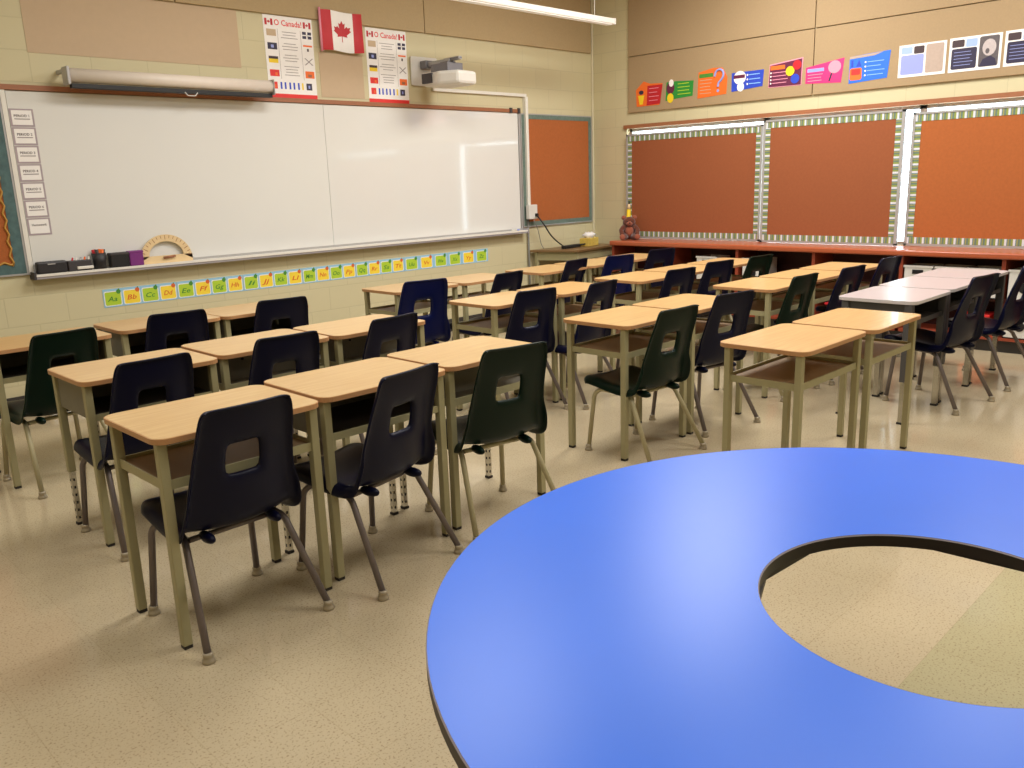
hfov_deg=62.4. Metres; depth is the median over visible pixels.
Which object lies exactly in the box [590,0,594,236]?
trim
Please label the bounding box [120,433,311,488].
shelf
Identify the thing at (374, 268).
card
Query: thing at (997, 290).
shelf
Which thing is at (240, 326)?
shelf
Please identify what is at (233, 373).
shelf
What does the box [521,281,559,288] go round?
desktop
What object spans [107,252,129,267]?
box
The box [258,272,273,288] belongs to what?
card
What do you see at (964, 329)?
chair
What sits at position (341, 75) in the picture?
wall panel
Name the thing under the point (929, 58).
card
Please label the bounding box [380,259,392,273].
card
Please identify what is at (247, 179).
whiteboard
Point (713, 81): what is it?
poster
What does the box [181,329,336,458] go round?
student desk
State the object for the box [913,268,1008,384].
student desk
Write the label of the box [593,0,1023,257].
wall
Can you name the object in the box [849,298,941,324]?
shelf
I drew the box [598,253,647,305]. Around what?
student desk
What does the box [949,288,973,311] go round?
shelf
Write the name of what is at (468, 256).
card
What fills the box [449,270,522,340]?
chair
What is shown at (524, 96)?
cable raceway
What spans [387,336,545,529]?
student desk
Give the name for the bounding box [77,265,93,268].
eraser
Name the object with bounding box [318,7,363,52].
flag
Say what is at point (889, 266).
chair
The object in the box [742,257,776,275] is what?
bin
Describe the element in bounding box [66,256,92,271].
basket
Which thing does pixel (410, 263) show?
card
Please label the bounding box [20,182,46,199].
sign
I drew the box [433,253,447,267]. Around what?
card
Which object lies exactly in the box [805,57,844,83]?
poster
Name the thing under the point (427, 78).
vent grille
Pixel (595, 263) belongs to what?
student desk
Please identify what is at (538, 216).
cord
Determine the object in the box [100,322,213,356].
shelf
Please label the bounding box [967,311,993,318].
storage box
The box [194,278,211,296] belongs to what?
card
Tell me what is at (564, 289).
student desk
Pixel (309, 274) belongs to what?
card
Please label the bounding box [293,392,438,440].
shelf
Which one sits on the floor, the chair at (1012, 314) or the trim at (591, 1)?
the chair at (1012, 314)
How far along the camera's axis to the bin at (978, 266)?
7.05 m
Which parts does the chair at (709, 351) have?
leg, leg, leg, leg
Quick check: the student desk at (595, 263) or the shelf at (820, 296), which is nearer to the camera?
the shelf at (820, 296)
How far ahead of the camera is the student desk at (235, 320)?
5.58 m
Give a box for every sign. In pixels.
[8,108,34,126]
[11,127,37,144]
[14,146,40,163]
[17,164,43,181]
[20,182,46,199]
[23,200,49,217]
[26,217,51,235]
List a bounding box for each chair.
[0,327,128,498]
[74,352,193,561]
[141,394,334,665]
[145,309,209,351]
[248,330,322,463]
[253,296,308,332]
[294,363,463,601]
[319,312,436,455]
[397,278,450,345]
[425,341,555,539]
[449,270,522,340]
[504,287,567,409]
[555,279,616,409]
[557,258,587,303]
[584,304,706,461]
[593,254,633,305]
[615,248,674,331]
[615,267,697,372]
[649,290,760,437]
[695,259,733,344]
[698,254,773,345]
[722,273,819,401]
[773,264,866,385]
[815,256,902,365]
[882,273,1000,415]
[948,266,1023,391]
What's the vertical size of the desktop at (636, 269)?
0.032 m
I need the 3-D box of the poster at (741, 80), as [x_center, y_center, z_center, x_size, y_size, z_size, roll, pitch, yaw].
[2.349,-3.029,8.427,0.355,0.199,0.003,11,19,44]
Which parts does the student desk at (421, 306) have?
leg, leg, edge trim, leg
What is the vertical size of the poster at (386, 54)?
0.638 m
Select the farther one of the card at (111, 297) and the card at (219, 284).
the card at (219, 284)
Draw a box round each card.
[102,288,123,307]
[121,286,141,305]
[140,284,159,302]
[158,282,177,300]
[176,280,195,298]
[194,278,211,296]
[210,277,227,294]
[226,275,243,292]
[243,273,259,290]
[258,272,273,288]
[273,270,288,286]
[287,268,302,284]
[302,267,316,283]
[316,265,329,281]
[329,264,342,279]
[342,263,355,278]
[355,261,368,276]
[368,260,380,275]
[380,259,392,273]
[392,257,403,272]
[404,256,418,270]
[419,254,433,268]
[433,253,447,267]
[448,251,461,265]
[461,250,474,263]
[475,248,487,262]
[897,40,946,77]
[948,32,1002,72]
[1003,29,1023,66]
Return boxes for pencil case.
[35,260,67,273]
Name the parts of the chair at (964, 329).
leg, leg, leg, leg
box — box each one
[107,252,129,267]
[126,250,143,265]
[580,232,597,245]
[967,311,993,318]
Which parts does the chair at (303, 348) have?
leg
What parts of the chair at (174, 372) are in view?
leg, leg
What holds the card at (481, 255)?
attached to the wall at (554, 82)
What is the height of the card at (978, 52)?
0.273 m
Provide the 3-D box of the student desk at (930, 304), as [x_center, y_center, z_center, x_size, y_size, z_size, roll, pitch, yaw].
[2.390,-0.201,5.330,0.475,0.745,0.615,11,19,44]
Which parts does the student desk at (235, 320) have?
leg, edge trim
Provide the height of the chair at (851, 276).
0.829 m
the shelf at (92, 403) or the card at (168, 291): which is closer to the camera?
the shelf at (92, 403)
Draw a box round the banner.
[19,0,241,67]
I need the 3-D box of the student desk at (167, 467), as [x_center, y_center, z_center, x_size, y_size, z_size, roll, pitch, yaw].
[-1.054,0.451,3.099,0.475,0.745,0.615,11,19,44]
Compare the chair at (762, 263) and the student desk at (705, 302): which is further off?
the chair at (762, 263)
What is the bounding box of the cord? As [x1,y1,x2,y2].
[538,216,563,245]
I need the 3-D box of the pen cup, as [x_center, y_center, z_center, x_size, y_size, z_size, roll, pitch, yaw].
[-3.022,-0.916,6.186,0.098,0.142,0.100,11,19,44]
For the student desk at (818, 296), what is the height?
0.745 m
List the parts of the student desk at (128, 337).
leg, edge trim, leg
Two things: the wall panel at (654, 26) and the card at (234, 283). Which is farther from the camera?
the wall panel at (654, 26)
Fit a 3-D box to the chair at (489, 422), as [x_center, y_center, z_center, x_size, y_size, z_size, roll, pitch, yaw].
[-0.116,0.198,3.840,0.510,0.829,0.558,-11,16,-33]
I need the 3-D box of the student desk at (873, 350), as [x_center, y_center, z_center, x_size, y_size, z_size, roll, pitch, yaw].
[1.815,0.018,4.499,0.451,0.745,0.615,11,19,44]
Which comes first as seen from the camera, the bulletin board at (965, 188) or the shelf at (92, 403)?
the shelf at (92, 403)
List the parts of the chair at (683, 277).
leg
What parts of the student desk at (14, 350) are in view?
leg, edge trim, leg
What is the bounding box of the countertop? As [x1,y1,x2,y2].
[610,238,1023,259]
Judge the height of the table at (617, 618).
0.745 m
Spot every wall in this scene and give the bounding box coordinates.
[0,0,592,398]
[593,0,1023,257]
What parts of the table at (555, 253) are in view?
leg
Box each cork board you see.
[0,100,28,276]
[520,113,592,226]
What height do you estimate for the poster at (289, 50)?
0.643 m
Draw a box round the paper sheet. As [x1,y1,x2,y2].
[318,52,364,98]
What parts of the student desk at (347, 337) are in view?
leg, edge trim, leg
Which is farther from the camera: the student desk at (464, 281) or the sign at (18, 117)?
the student desk at (464, 281)
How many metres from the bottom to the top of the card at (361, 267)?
0.135 m
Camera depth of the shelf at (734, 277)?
7.58 m
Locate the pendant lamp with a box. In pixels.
[453,0,615,25]
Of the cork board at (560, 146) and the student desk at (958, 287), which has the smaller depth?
the student desk at (958, 287)
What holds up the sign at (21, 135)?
attached to the whiteboard
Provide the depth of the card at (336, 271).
7.70 m
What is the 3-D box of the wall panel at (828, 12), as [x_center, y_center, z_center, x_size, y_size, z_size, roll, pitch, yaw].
[3.630,-3.613,6.969,2.292,0.942,0.022,11,19,44]
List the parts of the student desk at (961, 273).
edge trim, leg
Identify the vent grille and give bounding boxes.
[421,73,432,83]
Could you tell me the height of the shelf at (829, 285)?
0.032 m
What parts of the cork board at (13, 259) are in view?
cork panel, scalloped trim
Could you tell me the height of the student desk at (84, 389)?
0.745 m
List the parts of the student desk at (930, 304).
leg, leg, edge trim, leg, leg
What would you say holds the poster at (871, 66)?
attached to the wall at (610, 43)
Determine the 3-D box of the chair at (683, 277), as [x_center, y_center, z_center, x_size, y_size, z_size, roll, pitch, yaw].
[1.108,-0.495,6.553,0.510,0.829,0.558,-13,17,-38]
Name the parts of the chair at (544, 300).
leg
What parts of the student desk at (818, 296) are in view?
leg, edge trim, leg, leg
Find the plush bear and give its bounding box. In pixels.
[619,215,639,239]
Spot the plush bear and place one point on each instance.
(629, 229)
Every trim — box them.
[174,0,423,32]
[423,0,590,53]
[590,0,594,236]
[623,91,1023,128]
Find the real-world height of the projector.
0.295 m
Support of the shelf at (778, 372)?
attached to the student desk at (796, 370)
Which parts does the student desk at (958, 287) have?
edge trim, leg, leg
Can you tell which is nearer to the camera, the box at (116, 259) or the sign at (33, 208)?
the sign at (33, 208)
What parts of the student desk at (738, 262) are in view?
edge trim, leg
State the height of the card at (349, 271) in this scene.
0.135 m
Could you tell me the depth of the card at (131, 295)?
6.44 m
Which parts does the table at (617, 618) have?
under frame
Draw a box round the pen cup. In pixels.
[91,249,106,268]
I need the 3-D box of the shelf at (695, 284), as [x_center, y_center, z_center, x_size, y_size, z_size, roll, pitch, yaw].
[1.460,-0.804,7.084,0.392,0.032,0.567,11,19,44]
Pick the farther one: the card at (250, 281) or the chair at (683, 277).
the card at (250, 281)
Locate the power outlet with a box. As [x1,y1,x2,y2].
[526,204,538,218]
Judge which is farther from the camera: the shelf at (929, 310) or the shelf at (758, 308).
the shelf at (758, 308)
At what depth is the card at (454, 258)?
8.69 m
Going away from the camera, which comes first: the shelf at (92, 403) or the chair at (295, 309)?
the shelf at (92, 403)
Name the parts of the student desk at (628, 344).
leg, edge trim, leg, leg, leg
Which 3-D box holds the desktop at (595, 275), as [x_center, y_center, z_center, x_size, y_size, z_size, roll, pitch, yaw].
[0.754,-0.969,7.867,0.392,0.032,0.567,11,19,44]
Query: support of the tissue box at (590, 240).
on the table at (555, 253)
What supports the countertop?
on the bookcase at (790, 256)
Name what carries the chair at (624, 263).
on the floor
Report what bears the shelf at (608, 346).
attached to the student desk at (628, 344)
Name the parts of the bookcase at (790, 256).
panel, shelf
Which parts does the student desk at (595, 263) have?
leg, edge trim, leg, leg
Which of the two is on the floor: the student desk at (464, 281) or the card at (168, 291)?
the student desk at (464, 281)
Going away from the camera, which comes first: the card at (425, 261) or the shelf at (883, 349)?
the shelf at (883, 349)
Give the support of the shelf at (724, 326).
attached to the student desk at (705, 302)
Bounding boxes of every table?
[426,447,1023,767]
[530,243,611,283]
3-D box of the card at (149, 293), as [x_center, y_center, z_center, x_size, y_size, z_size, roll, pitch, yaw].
[-2.798,-0.700,6.537,0.004,0.135,0.140,11,19,44]
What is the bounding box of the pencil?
[626,201,630,216]
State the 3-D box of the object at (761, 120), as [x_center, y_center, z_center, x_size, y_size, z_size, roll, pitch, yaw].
[1.989,-2.197,9.195,1.700,1.215,0.060,11,19,44]
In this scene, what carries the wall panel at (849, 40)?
attached to the wall at (610, 43)
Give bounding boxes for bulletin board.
[626,124,763,240]
[759,109,906,245]
[903,104,1023,248]
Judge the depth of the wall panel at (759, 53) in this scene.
8.57 m
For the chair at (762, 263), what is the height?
0.829 m
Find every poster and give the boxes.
[262,14,317,98]
[365,27,408,103]
[636,82,662,106]
[666,79,693,102]
[697,68,726,98]
[731,69,763,91]
[768,57,802,87]
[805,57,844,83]
[849,50,890,83]
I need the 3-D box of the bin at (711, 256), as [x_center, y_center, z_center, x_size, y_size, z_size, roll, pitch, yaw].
[2.096,-1.219,8.809,0.243,0.246,0.275,11,19,44]
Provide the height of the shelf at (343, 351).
0.161 m
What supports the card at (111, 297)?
attached to the wall at (554, 82)
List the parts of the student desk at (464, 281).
leg, edge trim, leg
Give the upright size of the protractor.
0.215 m
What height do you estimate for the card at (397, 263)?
0.135 m
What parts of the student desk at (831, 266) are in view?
edge trim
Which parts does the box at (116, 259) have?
lid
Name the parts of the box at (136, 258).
lid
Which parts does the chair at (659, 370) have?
leg, leg, leg, leg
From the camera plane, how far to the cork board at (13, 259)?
5.77 m
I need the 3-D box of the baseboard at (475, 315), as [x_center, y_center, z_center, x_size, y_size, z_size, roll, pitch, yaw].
[-3.152,0.062,6.325,0.011,0.130,9.400,11,19,44]
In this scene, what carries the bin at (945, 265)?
on the bookcase at (790, 256)
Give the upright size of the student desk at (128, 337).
0.745 m
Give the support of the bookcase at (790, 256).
on the floor
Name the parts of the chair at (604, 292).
leg, leg, leg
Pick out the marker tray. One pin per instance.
(341, 246)
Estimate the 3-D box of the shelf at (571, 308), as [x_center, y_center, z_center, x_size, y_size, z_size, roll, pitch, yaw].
[0.401,-0.529,6.088,0.392,0.032,0.567,11,19,44]
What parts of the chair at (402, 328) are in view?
leg, leg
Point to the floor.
(88, 679)
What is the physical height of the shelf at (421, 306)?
0.032 m
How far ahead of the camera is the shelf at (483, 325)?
5.58 m
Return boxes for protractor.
[142,234,192,264]
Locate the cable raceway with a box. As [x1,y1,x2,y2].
[432,88,530,284]
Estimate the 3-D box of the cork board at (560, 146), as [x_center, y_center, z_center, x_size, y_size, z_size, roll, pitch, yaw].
[0.521,-2.423,9.580,0.020,1.204,1.189,11,19,44]
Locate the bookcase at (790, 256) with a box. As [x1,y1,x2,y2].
[610,238,1023,353]
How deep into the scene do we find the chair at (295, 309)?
5.35 m
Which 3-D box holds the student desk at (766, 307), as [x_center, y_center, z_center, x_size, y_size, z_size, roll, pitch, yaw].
[1.776,-0.347,6.023,0.475,0.745,0.615,11,19,44]
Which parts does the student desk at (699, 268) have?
leg, edge trim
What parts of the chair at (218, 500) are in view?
leg, leg, leg, leg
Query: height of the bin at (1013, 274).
0.246 m
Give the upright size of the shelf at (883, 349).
0.032 m
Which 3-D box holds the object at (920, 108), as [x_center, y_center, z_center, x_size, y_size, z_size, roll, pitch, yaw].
[3.124,-1.970,8.091,1.500,1.215,0.060,11,19,44]
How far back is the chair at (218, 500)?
2.85 m
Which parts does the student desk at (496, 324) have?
leg, leg, edge trim, leg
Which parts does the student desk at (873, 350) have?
leg, edge trim, leg, leg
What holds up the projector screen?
attached to the wall at (554, 82)
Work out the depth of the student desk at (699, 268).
7.06 m
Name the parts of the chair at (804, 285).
leg, leg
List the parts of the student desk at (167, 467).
leg, leg, edge trim, leg, leg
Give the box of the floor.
[0,323,1023,767]
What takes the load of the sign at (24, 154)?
attached to the whiteboard
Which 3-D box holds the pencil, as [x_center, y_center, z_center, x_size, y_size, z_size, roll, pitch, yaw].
[1.336,-1.889,9.711,0.061,0.426,0.048,11,19,44]
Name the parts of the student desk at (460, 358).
leg, edge trim, leg, leg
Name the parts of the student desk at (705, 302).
leg, edge trim, leg, leg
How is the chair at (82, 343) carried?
on the floor
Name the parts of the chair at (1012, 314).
leg, leg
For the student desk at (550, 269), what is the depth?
7.40 m
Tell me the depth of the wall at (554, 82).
7.56 m
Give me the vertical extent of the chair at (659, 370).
0.829 m
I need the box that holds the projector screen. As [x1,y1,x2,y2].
[56,66,274,97]
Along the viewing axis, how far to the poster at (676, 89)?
8.99 m
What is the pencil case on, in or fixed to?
on the whiteboard
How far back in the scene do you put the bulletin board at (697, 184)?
9.02 m
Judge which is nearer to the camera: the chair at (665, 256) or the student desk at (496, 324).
the student desk at (496, 324)
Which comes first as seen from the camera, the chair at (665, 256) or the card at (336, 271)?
the card at (336, 271)
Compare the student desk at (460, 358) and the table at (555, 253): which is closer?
the student desk at (460, 358)
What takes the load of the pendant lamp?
hanging from the ceiling
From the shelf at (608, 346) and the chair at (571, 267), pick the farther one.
the chair at (571, 267)
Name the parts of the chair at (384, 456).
leg, leg, leg, leg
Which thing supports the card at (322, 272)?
attached to the wall at (554, 82)
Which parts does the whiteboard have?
board panel, rail, board panel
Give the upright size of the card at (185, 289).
0.135 m
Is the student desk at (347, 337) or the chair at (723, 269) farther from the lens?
the chair at (723, 269)
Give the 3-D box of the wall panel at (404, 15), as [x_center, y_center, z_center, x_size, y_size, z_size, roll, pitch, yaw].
[-1.698,-3.509,7.076,0.022,0.847,2.412,11,19,44]
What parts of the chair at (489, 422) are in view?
leg, leg, leg, leg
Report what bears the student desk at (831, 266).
on the floor
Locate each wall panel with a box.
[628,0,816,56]
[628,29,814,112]
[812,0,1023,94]
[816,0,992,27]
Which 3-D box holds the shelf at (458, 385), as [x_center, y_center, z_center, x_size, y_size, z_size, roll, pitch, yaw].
[-0.204,-0.059,3.940,0.394,0.161,0.567,11,19,44]
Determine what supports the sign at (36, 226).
attached to the whiteboard
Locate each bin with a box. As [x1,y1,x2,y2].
[696,254,729,278]
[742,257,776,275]
[903,263,943,277]
[935,264,975,268]
[967,265,1001,298]
[1002,323,1023,339]
[1006,267,1023,299]
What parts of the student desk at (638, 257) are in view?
edge trim, leg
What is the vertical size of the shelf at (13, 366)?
0.157 m
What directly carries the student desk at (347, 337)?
on the floor
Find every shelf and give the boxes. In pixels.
[0,340,104,383]
[57,366,211,420]
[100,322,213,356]
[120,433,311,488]
[216,355,323,389]
[219,316,289,337]
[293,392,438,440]
[319,335,418,366]
[369,300,450,315]
[443,366,519,405]
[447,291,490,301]
[456,313,537,333]
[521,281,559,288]
[525,302,600,319]
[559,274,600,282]
[572,331,675,358]
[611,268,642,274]
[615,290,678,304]
[641,318,731,339]
[649,282,716,293]
[694,275,757,283]
[730,355,855,390]
[750,298,799,315]
[771,289,844,303]
[812,337,911,365]
[815,280,878,290]
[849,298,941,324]
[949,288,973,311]
[991,284,1000,295]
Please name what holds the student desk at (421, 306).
on the floor
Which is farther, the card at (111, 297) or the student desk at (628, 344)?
the card at (111, 297)
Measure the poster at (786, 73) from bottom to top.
0.250 m
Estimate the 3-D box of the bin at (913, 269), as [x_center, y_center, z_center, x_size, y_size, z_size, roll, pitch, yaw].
[3.582,-0.921,7.362,0.243,0.246,0.275,11,19,44]
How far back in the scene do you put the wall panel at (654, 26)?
8.62 m
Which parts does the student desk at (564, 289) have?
leg, edge trim, leg, leg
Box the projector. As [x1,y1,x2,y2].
[410,56,475,88]
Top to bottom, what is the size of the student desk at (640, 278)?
0.745 m
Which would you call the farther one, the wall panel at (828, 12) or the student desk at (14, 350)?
the wall panel at (828, 12)
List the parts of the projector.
wall plate, arm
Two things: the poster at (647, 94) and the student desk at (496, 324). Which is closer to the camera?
the student desk at (496, 324)
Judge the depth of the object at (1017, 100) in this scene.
7.14 m
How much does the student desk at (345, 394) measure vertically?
0.745 m
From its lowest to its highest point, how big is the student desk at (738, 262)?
0.745 m
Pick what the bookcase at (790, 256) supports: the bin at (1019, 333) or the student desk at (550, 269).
the bin at (1019, 333)
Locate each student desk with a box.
[0,327,112,488]
[47,348,218,546]
[93,314,222,390]
[104,385,331,649]
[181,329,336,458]
[204,302,308,337]
[264,357,450,580]
[293,314,424,455]
[362,283,459,343]
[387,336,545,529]
[435,273,495,341]
[449,291,558,410]
[505,264,587,302]
[516,282,616,399]
[555,258,629,331]
[563,306,686,460]
[594,271,679,372]
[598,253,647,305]
[632,294,742,434]
[643,264,724,319]
[687,258,757,320]
[713,277,808,397]
[720,323,865,450]
[759,269,847,361]
[791,308,920,448]
[799,262,881,337]
[835,286,950,424]
[879,276,977,402]
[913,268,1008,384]
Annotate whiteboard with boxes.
[0,84,528,279]
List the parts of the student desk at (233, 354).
leg, edge trim, leg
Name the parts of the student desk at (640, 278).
leg, edge trim, leg, leg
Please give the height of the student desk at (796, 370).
0.745 m
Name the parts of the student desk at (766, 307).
leg, edge trim, leg, leg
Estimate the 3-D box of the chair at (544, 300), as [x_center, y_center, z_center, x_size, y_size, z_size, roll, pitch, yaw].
[0.012,-0.238,5.638,0.510,0.829,0.558,-12,17,-37]
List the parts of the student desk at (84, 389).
leg, leg, edge trim, leg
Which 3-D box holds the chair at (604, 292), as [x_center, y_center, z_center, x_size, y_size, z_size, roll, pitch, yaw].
[0.427,-0.313,5.891,0.558,0.829,0.510,9,17,38]
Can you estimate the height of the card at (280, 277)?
0.135 m
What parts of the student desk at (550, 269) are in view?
leg, edge trim, leg, leg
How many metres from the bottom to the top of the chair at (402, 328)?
0.829 m
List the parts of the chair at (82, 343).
leg, leg, leg, leg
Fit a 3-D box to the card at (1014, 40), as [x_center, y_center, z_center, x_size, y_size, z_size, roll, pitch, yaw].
[4.125,-2.681,6.697,0.397,0.273,0.003,11,19,44]
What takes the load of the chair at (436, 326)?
on the floor
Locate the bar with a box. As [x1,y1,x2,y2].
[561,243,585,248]
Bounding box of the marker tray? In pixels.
[36,230,527,279]
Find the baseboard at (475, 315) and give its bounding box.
[0,313,482,418]
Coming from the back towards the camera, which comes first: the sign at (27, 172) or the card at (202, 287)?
the card at (202, 287)
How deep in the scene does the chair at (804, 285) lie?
5.72 m
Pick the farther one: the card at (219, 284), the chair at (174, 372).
the card at (219, 284)
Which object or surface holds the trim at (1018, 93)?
attached to the wall at (610, 43)
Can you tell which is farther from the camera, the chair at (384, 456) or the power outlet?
the power outlet
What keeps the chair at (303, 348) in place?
on the floor
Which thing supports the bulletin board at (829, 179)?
attached to the wall at (610, 43)
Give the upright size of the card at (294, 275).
0.135 m
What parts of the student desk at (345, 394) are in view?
leg, edge trim, leg, leg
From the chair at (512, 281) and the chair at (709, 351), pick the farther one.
the chair at (512, 281)
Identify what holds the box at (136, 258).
on the whiteboard
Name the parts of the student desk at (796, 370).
leg, leg, edge trim, leg, leg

